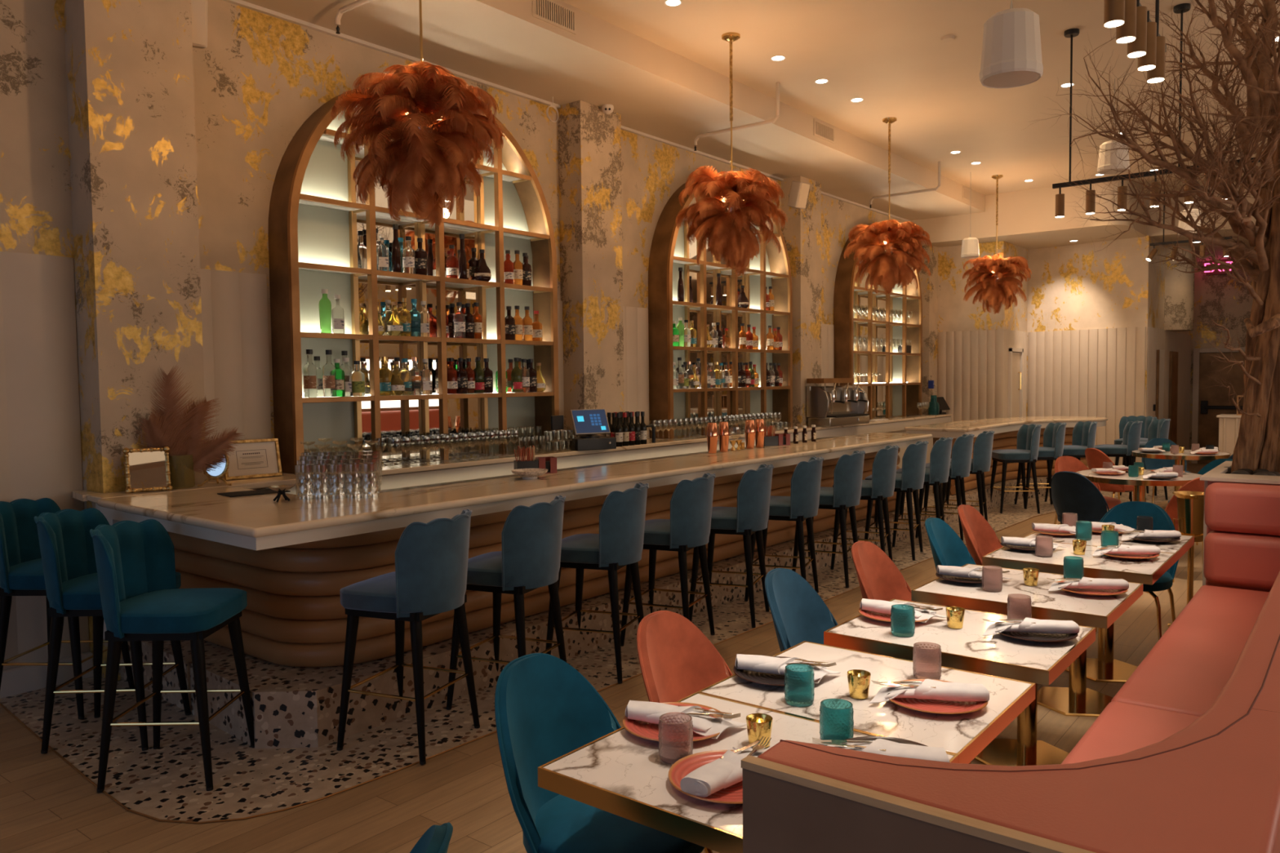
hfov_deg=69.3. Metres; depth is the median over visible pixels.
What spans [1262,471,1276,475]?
pebble
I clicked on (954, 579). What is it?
plate
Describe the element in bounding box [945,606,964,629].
votive candle
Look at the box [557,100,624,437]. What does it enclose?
column
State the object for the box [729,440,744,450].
strainer
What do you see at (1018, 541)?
napkin
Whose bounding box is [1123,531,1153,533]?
knife
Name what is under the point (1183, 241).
track rail
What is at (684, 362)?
bottle
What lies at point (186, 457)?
dried plant
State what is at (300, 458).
glass
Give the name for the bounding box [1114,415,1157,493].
bar stool
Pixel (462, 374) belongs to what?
bottle
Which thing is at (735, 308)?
shelf
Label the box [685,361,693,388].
bottle
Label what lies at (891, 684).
knife
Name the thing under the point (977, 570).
fork
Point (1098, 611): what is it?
dining table
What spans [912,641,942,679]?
tumbler
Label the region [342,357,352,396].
bottle
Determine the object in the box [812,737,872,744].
fork
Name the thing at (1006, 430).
bar
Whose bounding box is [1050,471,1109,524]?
dining chair
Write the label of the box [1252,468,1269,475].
pebble
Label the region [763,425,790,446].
caddy
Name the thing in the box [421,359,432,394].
bottle
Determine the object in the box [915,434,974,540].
bar stool
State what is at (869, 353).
shelf
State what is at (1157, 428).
bar stool
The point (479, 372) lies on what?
bottle
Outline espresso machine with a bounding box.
[806,377,869,426]
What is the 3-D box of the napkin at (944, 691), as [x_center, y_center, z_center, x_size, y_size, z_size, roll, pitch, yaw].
[0.799,0.735,2.576,0.317,0.049,0.124,0,3,12]
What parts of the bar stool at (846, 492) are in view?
leg, leg, seat, seat frame, leg, backrest, leg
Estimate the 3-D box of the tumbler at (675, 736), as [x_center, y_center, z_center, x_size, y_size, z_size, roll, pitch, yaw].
[0.086,0.745,2.214,0.085,0.098,0.084,-2,3,-27]
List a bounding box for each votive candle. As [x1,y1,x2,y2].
[746,713,773,748]
[847,669,871,699]
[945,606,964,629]
[1022,568,1039,586]
[1072,539,1086,555]
[1101,524,1115,530]
[1138,466,1144,475]
[1178,446,1184,453]
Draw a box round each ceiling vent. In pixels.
[532,0,576,34]
[813,118,834,143]
[962,186,973,203]
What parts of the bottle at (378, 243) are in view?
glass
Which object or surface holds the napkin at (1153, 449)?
on the plate at (1139, 451)
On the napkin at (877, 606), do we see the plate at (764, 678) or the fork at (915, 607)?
the fork at (915, 607)
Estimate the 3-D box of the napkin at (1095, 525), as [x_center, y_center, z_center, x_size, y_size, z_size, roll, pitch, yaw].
[2.704,0.577,5.330,0.317,0.049,0.124,0,3,19]
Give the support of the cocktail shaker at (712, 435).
on the bar counter at (292, 560)
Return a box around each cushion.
[1061,701,1199,764]
[1111,585,1269,716]
[1203,529,1279,590]
[1204,481,1279,535]
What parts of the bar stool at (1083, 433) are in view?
leg, seat frame, seat, backrest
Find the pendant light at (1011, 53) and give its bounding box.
[978,0,1043,88]
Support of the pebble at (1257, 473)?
on the planter box at (1218, 473)
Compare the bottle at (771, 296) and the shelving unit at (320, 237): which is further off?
the bottle at (771, 296)
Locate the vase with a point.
(933, 406)
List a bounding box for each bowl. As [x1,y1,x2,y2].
[267,484,294,491]
[511,468,548,479]
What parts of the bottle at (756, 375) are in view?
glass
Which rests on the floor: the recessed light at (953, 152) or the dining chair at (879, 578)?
the dining chair at (879, 578)
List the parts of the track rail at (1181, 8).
rod, rail, rod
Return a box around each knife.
[677,705,733,715]
[720,740,760,759]
[780,657,828,663]
[821,742,886,751]
[880,683,936,688]
[897,602,937,608]
[989,620,1035,623]
[1053,579,1092,582]
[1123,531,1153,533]
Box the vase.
[928,395,939,414]
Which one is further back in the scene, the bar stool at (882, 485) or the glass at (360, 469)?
the bar stool at (882, 485)
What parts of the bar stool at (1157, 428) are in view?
leg, seat, leg, backrest, leg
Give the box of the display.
[551,415,564,430]
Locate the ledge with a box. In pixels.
[360,436,835,493]
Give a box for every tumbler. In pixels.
[657,712,693,764]
[783,663,814,706]
[818,698,853,746]
[890,604,915,637]
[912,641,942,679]
[981,565,1003,591]
[1006,593,1031,619]
[1035,535,1053,557]
[1062,512,1077,526]
[1062,555,1084,578]
[1075,520,1092,540]
[1100,530,1119,548]
[1102,462,1112,468]
[1128,465,1138,476]
[1133,462,1143,466]
[1136,515,1153,530]
[1162,442,1170,451]
[1170,444,1178,453]
[1172,464,1183,476]
[1191,443,1199,451]
[1205,444,1213,448]
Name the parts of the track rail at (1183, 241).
rod, rail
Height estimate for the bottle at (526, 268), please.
0.278 m
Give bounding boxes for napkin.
[624,700,746,738]
[680,746,764,797]
[734,653,840,683]
[826,738,949,762]
[859,598,946,622]
[869,679,989,703]
[936,564,1012,578]
[982,617,1079,635]
[1000,536,1066,551]
[1031,522,1075,533]
[1047,577,1128,591]
[1091,467,1125,474]
[1091,521,1136,533]
[1092,544,1160,555]
[1112,465,1128,470]
[1121,529,1181,540]
[1137,447,1164,452]
[1142,471,1177,478]
[1151,466,1173,472]
[1153,445,1170,448]
[1190,448,1217,453]
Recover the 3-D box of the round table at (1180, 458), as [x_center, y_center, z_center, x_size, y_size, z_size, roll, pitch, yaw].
[6.272,0.679,10.775,1.000,0.756,1.000,2,4,38]
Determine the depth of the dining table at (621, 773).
2.12 m
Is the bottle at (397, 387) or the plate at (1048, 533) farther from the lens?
the bottle at (397, 387)
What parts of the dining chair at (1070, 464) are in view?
leg, backrest, seat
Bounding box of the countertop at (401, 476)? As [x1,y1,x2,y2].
[72,413,951,502]
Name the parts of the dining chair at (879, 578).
backrest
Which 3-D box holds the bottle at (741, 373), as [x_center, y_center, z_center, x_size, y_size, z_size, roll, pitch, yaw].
[1.145,-0.583,10.452,0.100,0.278,0.101,-1,3,-12]
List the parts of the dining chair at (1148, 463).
leg, backrest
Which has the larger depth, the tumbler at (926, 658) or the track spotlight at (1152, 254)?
the track spotlight at (1152, 254)
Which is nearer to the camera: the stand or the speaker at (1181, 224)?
the speaker at (1181, 224)
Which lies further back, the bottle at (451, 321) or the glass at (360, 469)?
the bottle at (451, 321)
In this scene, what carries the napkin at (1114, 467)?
on the plate
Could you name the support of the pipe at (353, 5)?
hanging from the ceiling at (892, 55)
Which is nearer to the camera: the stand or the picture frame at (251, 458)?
the picture frame at (251, 458)
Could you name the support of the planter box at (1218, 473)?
on the floor
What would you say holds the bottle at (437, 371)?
on the shelving unit at (320, 237)
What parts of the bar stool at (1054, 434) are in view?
leg, leg, seat frame, seat, leg, backrest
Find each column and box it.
[62,0,207,680]
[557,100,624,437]
[781,176,821,426]
[913,244,937,414]
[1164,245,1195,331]
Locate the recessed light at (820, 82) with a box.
[814,79,828,84]
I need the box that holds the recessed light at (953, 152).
[950,151,960,153]
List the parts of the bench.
panel, panel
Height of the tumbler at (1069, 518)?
0.098 m
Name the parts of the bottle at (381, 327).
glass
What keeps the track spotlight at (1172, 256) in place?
attached to the track rail at (1183, 241)
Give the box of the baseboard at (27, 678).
[0,652,93,698]
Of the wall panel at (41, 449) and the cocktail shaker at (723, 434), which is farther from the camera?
the cocktail shaker at (723, 434)
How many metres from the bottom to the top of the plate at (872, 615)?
0.023 m
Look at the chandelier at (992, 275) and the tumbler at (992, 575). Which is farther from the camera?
the chandelier at (992, 275)
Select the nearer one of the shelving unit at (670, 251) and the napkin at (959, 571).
the napkin at (959, 571)
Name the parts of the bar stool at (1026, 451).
leg, leg, seat, seat frame, leg, backrest, leg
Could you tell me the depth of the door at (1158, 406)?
14.63 m
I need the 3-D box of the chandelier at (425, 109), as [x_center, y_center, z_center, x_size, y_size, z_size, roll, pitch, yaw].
[-1.176,-2.008,4.948,0.937,1.865,0.866,0,3,14]
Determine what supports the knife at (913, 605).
on the napkin at (877, 606)
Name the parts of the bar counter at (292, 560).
post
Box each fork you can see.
[686,713,741,719]
[747,736,771,755]
[785,662,836,666]
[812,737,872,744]
[871,680,922,685]
[914,606,942,610]
[973,569,1009,573]
[982,618,1023,622]
[1046,577,1080,580]
[1090,545,1119,547]
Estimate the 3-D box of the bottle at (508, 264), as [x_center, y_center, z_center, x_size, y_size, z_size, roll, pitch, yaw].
[-1.081,-1.302,7.589,0.096,0.278,0.096,-1,3,-4]
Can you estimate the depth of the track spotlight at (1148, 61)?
3.82 m
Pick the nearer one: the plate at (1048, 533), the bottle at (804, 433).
the plate at (1048, 533)
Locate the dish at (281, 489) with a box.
[267,484,294,502]
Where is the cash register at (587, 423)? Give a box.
[563,408,616,450]
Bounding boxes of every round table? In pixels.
[1075,469,1202,502]
[1131,449,1231,491]
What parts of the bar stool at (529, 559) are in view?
leg, seat, leg, seat frame, leg, backrest, leg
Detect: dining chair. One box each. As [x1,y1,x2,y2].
[409,822,453,852]
[494,653,712,852]
[636,610,733,702]
[764,568,846,652]
[851,541,979,673]
[924,517,1004,614]
[957,504,1002,565]
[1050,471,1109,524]
[1053,456,1121,524]
[1084,448,1146,502]
[1094,501,1178,639]
[1142,438,1190,503]
[1164,477,1204,582]
[1168,458,1232,545]
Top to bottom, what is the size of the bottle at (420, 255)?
0.278 m
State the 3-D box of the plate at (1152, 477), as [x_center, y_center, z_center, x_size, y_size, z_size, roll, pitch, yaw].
[4.524,0.443,8.060,0.276,0.023,0.276,2,4,38]
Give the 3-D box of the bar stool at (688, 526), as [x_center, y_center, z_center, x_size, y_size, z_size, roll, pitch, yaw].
[0.209,0.831,5.863,0.549,1.068,0.504,1,3,24]
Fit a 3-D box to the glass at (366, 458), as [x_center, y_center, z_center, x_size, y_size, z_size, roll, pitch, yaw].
[-1.480,0.265,5.099,0.097,0.175,0.097,-1,3,-2]
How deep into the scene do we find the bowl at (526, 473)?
5.59 m
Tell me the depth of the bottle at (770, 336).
10.91 m
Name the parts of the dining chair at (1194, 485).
seat, backrest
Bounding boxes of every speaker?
[191,0,208,48]
[787,180,809,208]
[960,223,979,258]
[1097,78,1129,174]
[1177,163,1200,235]
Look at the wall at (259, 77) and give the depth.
6.02 m
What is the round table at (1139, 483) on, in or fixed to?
on the floor
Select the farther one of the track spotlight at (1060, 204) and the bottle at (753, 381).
the bottle at (753, 381)
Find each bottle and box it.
[302,349,317,397]
[313,355,323,396]
[318,288,331,333]
[322,350,336,396]
[331,294,345,333]
[333,359,345,396]
[339,351,351,370]
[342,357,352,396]
[351,360,365,396]
[368,302,385,335]
[375,228,380,248]
[376,234,389,271]
[379,356,391,395]
[382,299,391,335]
[386,301,403,335]
[386,357,391,377]
[391,224,401,272]
[391,357,401,374]
[391,360,404,395]
[397,297,411,336]
[397,303,401,311]
[398,237,404,272]
[399,358,412,395]
[402,235,415,274]
[409,298,421,336]
[409,357,422,395]
[414,237,427,275]
[420,301,430,337]
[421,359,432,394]
[435,314,448,337]
[435,369,438,394]
[445,244,457,278]
[446,357,457,394]
[447,303,454,337]
[453,302,466,337]
[455,358,467,394]
[457,234,466,279]
[457,248,469,279]
[461,304,466,314]
[463,302,475,338]
[465,358,475,393]
[467,248,479,279]
[472,302,482,338]
[473,248,491,281]
[473,356,484,393]
[482,358,493,393]
[495,370,507,392]
[503,249,513,284]
[504,306,515,340]
[506,359,512,392]
[511,357,522,392]
[513,250,523,284]
[513,305,523,340]
[518,358,521,368]
[520,359,529,392]
[522,253,531,285]
[522,306,533,340]
[526,359,528,368]
[527,359,537,391]
[532,311,542,341]
[536,362,546,391]
[605,412,611,436]
[609,413,616,437]
[614,413,622,446]
[622,412,629,445]
[627,412,635,445]
[634,412,640,444]
[640,411,647,444]
[672,320,679,346]
[673,362,678,388]
[675,357,684,388]
[676,317,684,346]
[677,267,684,302]
[681,364,688,388]
[683,361,687,371]
[684,320,690,346]
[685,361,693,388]
[689,320,696,346]
[691,364,699,388]
[695,358,701,387]
[706,324,713,347]
[706,361,711,387]
[708,363,715,387]
[709,322,718,347]
[713,361,721,387]
[715,273,722,305]
[715,322,722,347]
[719,363,725,387]
[723,362,729,387]
[728,361,732,386]
[737,285,749,307]
[737,362,746,386]
[738,323,746,348]
[744,362,751,386]
[746,324,753,349]
[748,361,755,386]
[752,326,758,349]
[752,364,759,386]
[765,286,768,310]
[766,325,773,350]
[766,362,770,386]
[768,286,773,311]
[768,363,774,386]
[773,328,778,350]
[773,363,778,386]
[776,327,782,350]
[777,363,782,386]
[783,427,787,433]
[793,426,798,444]
[802,426,807,442]
[811,425,816,441]
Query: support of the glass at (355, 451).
on the bar counter at (292, 560)
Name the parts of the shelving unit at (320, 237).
frosted panel, glass panel, mirror panel, glass panel, glass panel, glass panel, frosted panel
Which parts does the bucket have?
handle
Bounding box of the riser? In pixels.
[123,475,1053,748]
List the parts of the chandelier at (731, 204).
chain, rod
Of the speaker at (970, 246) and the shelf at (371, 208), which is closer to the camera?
the shelf at (371, 208)
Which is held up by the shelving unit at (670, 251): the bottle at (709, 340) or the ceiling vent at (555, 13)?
the bottle at (709, 340)
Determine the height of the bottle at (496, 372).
0.258 m
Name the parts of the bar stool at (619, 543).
leg, leg, seat, seat frame, leg, backrest, leg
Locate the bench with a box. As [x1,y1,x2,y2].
[740,480,1279,852]
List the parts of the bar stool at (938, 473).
leg, leg, seat, seat frame, leg, backrest, leg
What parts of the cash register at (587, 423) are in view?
cash drawer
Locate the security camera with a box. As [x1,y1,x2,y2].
[601,104,613,114]
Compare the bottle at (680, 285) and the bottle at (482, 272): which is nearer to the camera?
the bottle at (482, 272)
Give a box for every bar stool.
[0,497,134,719]
[34,507,191,753]
[89,519,254,792]
[336,509,479,764]
[446,495,566,710]
[545,482,648,683]
[620,472,715,646]
[688,463,773,627]
[744,456,823,601]
[791,450,865,587]
[830,445,899,569]
[864,440,928,560]
[892,436,953,546]
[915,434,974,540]
[942,431,994,521]
[990,423,1041,513]
[1014,422,1066,509]
[1044,421,1097,502]
[1094,421,1142,501]
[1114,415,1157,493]
[1120,418,1170,500]
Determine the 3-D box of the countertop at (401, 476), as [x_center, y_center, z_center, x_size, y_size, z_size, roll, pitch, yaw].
[0.898,0.557,10.040,0.490,0.950,12.690,2,4,38]
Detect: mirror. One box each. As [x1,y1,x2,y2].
[122,445,173,493]
[197,453,231,486]
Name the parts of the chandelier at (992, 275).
rod, chain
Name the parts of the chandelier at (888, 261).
rod, chain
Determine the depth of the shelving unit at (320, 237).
6.91 m
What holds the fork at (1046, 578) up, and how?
on the napkin at (1096, 584)
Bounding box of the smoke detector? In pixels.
[940,35,955,42]
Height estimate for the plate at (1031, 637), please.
0.023 m
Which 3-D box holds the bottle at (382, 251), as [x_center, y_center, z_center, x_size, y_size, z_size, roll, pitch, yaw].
[-1.845,-1.241,6.637,0.077,0.268,0.079,-2,3,-25]
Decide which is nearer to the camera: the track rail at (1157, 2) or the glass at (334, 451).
the track rail at (1157, 2)
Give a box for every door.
[1008,347,1023,417]
[1153,349,1164,419]
[1168,351,1177,444]
[1191,346,1244,463]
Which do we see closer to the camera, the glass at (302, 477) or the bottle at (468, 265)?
the glass at (302, 477)
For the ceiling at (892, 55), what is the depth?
8.17 m
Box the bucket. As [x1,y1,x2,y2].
[1167,491,1204,627]
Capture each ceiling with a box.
[242,0,985,220]
[560,0,1279,195]
[909,180,1256,262]
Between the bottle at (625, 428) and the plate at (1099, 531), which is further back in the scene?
the bottle at (625, 428)
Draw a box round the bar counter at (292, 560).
[95,432,932,667]
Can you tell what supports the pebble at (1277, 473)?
on the planter box at (1218, 473)
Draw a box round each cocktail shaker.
[706,422,718,453]
[717,422,729,452]
[744,419,755,448]
[755,418,764,447]
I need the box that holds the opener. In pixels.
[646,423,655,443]
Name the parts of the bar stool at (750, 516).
leg, leg, seat, seat frame, leg, backrest, leg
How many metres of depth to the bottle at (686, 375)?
9.54 m
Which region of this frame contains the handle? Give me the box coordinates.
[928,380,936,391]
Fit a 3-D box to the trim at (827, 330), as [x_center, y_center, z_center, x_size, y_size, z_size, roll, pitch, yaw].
[2.380,-0.171,12.323,0.030,2.385,0.848,2,4,38]
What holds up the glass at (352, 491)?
on the bar counter at (292, 560)
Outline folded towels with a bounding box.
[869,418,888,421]
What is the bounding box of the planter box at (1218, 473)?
[1200,461,1279,586]
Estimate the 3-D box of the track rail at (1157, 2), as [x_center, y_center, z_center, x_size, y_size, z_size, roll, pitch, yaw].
[1.328,-2.267,2.900,0.110,1.200,3.600,2,4,38]
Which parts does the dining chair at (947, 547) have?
backrest, seat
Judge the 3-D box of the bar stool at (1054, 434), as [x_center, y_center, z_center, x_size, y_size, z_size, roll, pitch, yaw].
[5.090,0.487,11.721,0.549,1.068,0.504,0,3,7]
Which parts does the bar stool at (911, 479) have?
leg, leg, seat, seat frame, leg, backrest, leg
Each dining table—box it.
[537,692,958,852]
[697,640,1035,764]
[823,598,1095,764]
[911,564,1142,766]
[982,542,1175,717]
[1022,531,1194,682]
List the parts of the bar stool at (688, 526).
leg, leg, seat, seat frame, leg, backrest, leg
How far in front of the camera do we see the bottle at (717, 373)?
10.00 m
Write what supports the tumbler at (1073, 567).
on the dining table at (1098, 611)
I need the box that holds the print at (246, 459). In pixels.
[235,448,267,469]
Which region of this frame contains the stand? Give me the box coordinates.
[1216,413,1241,455]
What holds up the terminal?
on the countertop at (401, 476)
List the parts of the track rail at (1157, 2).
rod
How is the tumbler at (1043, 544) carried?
on the dining table at (1076, 700)
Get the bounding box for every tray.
[513,459,538,469]
[763,435,777,446]
[826,413,869,417]
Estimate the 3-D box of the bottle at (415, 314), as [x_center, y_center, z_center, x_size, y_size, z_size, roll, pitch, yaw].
[-1.671,-0.804,6.861,0.091,0.278,0.091,-2,3,-24]
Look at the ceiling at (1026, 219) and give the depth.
13.65 m
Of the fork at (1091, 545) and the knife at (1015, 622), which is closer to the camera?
the knife at (1015, 622)
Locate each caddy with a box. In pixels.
[513,445,556,473]
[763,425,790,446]
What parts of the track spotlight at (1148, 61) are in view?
stem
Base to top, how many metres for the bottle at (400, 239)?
0.278 m
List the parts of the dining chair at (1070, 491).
seat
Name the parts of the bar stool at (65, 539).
leg, backrest, seat frame, leg, seat, leg, leg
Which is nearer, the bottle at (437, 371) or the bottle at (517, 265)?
the bottle at (437, 371)
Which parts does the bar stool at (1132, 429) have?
seat, seat frame, leg, leg, backrest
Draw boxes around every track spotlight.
[1054,187,1064,217]
[1085,183,1095,214]
[1103,0,1124,27]
[1115,0,1136,43]
[1116,179,1127,210]
[1127,0,1146,57]
[1137,10,1156,71]
[1146,25,1165,83]
[1146,245,1157,261]
[1150,175,1160,207]
[1170,243,1177,260]
[1183,179,1195,203]
[1199,241,1205,258]
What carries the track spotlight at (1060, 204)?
attached to the track rail at (1181, 8)
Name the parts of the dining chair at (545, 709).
backrest, seat, leg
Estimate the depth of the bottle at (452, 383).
7.13 m
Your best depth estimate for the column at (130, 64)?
5.22 m
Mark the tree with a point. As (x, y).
(1257, 446)
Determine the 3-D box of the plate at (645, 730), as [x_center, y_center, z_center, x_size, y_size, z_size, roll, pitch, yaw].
[0.092,0.773,2.401,0.276,0.023,0.276,2,4,38]
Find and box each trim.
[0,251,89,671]
[0,511,1055,823]
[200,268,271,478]
[222,0,910,222]
[538,300,564,451]
[622,306,648,438]
[821,324,834,386]
[937,328,1004,422]
[1003,329,1008,417]
[1008,329,1020,347]
[1020,331,1026,417]
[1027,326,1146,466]
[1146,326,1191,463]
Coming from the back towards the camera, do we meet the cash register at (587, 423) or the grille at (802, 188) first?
the grille at (802, 188)
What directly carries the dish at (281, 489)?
on the bar counter at (292, 560)
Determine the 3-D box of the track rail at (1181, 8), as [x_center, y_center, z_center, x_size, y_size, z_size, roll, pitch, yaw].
[3.861,-2.492,6.945,1.433,1.207,0.110,2,4,38]
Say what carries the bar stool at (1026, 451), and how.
on the floor
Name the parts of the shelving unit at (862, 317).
frosted panel, mirror panel, glass panel, frosted panel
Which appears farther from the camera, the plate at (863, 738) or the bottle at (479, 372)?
the bottle at (479, 372)
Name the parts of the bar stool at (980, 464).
leg, leg, seat, seat frame, leg, backrest, leg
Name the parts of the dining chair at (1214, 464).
backrest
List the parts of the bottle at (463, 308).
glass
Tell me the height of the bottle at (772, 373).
0.278 m
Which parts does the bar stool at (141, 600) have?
leg, backrest, leg, seat frame, seat, leg, leg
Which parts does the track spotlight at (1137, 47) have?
stem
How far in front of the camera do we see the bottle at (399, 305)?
6.89 m
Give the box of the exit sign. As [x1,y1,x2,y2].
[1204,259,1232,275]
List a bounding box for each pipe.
[334,0,373,34]
[693,82,779,151]
[869,161,941,208]
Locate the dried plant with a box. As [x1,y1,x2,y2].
[133,363,243,488]
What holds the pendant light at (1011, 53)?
hanging from the ceiling at (892, 55)
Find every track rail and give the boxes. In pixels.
[1052,3,1260,188]
[1139,0,1166,52]
[1150,182,1231,245]
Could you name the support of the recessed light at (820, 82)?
in the ceiling at (892, 55)
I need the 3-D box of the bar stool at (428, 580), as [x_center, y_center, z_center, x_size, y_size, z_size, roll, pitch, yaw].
[-1.040,0.924,4.280,0.549,1.068,0.504,1,3,22]
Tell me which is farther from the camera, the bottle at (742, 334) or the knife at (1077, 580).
the bottle at (742, 334)
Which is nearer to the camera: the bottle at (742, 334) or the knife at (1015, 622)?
the knife at (1015, 622)
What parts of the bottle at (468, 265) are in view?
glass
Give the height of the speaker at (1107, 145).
0.839 m
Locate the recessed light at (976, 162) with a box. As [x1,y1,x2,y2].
[970,161,981,164]
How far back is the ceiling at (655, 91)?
7.77 m
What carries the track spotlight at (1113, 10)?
attached to the track rail at (1157, 2)
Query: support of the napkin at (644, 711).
on the plate at (645, 730)
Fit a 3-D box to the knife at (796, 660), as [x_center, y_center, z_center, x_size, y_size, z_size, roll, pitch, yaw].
[0.497,0.710,2.803,0.150,0.006,0.014,0,3,20]
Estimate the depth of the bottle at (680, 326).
9.49 m
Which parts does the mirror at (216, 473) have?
frame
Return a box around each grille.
[796,182,809,208]
[962,256,977,257]
[983,70,1039,87]
[1098,168,1128,174]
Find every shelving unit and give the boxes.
[268,81,559,474]
[648,173,792,439]
[833,222,922,419]
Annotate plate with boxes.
[622,702,724,741]
[667,750,742,804]
[733,656,820,685]
[843,736,926,746]
[857,608,932,622]
[887,679,988,714]
[935,572,982,584]
[994,622,1078,642]
[1000,542,1057,551]
[1031,528,1075,536]
[1055,580,1128,595]
[1092,471,1124,475]
[1092,528,1127,533]
[1098,547,1159,559]
[1123,533,1180,542]
[1138,450,1164,453]
[1147,476,1177,479]
[1195,452,1218,454]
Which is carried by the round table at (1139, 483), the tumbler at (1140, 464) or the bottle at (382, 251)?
the tumbler at (1140, 464)
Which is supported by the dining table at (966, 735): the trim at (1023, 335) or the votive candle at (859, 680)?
the votive candle at (859, 680)
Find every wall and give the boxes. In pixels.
[0,0,906,646]
[937,240,1027,406]
[1026,235,1190,417]
[1189,258,1253,462]
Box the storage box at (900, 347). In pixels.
[897,345,911,353]
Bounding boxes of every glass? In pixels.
[128,451,167,488]
[204,453,226,475]
[294,463,315,499]
[297,459,316,493]
[298,455,317,487]
[300,451,318,482]
[311,463,332,499]
[313,458,333,493]
[315,454,333,486]
[316,451,333,481]
[327,462,347,498]
[328,458,348,492]
[332,454,350,486]
[333,451,350,481]
[342,462,364,498]
[345,458,364,492]
[347,454,365,485]
[349,450,366,480]
[359,462,379,497]
[361,457,380,491]
[363,453,382,485]
[364,450,382,480]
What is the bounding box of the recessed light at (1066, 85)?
[1059,83,1075,87]
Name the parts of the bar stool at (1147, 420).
leg, seat, backrest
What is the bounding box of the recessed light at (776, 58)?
[770,55,786,61]
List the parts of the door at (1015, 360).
handle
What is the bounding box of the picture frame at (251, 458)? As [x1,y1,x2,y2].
[222,438,282,480]
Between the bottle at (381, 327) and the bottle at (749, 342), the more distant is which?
the bottle at (749, 342)
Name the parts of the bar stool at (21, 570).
leg, seat, seat frame, backrest, leg, leg, leg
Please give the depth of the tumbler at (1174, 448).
10.56 m
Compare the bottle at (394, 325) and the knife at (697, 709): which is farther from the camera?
the bottle at (394, 325)
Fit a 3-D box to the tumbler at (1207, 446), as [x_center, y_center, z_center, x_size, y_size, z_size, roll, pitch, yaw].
[6.490,0.260,10.552,0.085,0.098,0.084,-1,3,-11]
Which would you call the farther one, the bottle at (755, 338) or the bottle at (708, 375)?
the bottle at (755, 338)
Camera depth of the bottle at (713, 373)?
9.95 m
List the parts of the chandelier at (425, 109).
rod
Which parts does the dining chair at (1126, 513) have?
backrest, leg, seat, leg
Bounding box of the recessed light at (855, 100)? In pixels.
[850,97,863,102]
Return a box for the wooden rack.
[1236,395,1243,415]
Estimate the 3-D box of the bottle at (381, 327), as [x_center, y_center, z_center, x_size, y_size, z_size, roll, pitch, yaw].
[-1.911,-0.779,6.722,0.119,0.247,0.120,-1,3,-4]
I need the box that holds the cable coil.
[546,96,558,122]
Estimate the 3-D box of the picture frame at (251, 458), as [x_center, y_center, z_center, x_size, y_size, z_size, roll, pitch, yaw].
[-2.458,0.205,5.867,0.071,0.244,0.360,2,4,44]
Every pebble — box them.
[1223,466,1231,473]
[1231,470,1250,475]
[1237,468,1253,475]
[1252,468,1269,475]
[1253,472,1268,475]
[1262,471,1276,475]
[1271,471,1279,475]
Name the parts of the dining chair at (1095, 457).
backrest, seat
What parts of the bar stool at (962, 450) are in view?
leg, leg, seat, seat frame, leg, backrest, leg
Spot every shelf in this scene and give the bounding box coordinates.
[298,262,552,292]
[299,193,549,239]
[300,332,553,345]
[302,391,554,403]
[324,128,531,180]
[672,300,789,315]
[672,346,790,353]
[673,256,788,278]
[673,386,790,392]
[751,228,779,237]
[853,286,919,299]
[853,318,920,327]
[853,351,920,355]
[853,382,919,386]
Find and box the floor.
[0,462,1207,852]
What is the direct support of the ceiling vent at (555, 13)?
in the ceiling at (655, 91)
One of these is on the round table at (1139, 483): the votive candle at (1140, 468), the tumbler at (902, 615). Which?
the votive candle at (1140, 468)
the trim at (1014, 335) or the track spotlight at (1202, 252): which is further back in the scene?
the trim at (1014, 335)
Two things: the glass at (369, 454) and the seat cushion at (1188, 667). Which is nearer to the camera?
the seat cushion at (1188, 667)
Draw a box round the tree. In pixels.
[1021,0,1279,472]
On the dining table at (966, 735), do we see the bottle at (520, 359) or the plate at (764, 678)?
the plate at (764, 678)
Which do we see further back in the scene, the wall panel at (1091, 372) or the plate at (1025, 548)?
the wall panel at (1091, 372)
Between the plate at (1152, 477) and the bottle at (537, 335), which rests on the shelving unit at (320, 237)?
the bottle at (537, 335)
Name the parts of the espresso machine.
panel, plate, panel, control panel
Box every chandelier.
[330,0,506,229]
[675,31,787,276]
[844,117,932,295]
[962,174,1031,314]
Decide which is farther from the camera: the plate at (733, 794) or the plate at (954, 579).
the plate at (954, 579)
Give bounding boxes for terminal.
[937,396,950,414]
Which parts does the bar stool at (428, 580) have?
leg, seat, leg, seat frame, leg, backrest, leg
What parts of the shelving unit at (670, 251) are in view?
frosted panel, mirror panel, glass panel, glass panel, frosted panel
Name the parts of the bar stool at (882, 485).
leg, seat, seat frame, leg, backrest, leg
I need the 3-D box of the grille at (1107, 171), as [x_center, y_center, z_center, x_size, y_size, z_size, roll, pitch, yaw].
[4.345,-2.343,8.504,0.238,0.003,0.238,2,4,38]
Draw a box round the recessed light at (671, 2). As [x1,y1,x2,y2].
[664,0,682,6]
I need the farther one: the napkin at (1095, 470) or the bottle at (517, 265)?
the napkin at (1095, 470)
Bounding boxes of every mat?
[217,488,290,497]
[377,434,857,493]
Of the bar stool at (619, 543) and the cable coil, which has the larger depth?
the cable coil
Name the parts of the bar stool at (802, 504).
leg, leg, seat, seat frame, leg, backrest, leg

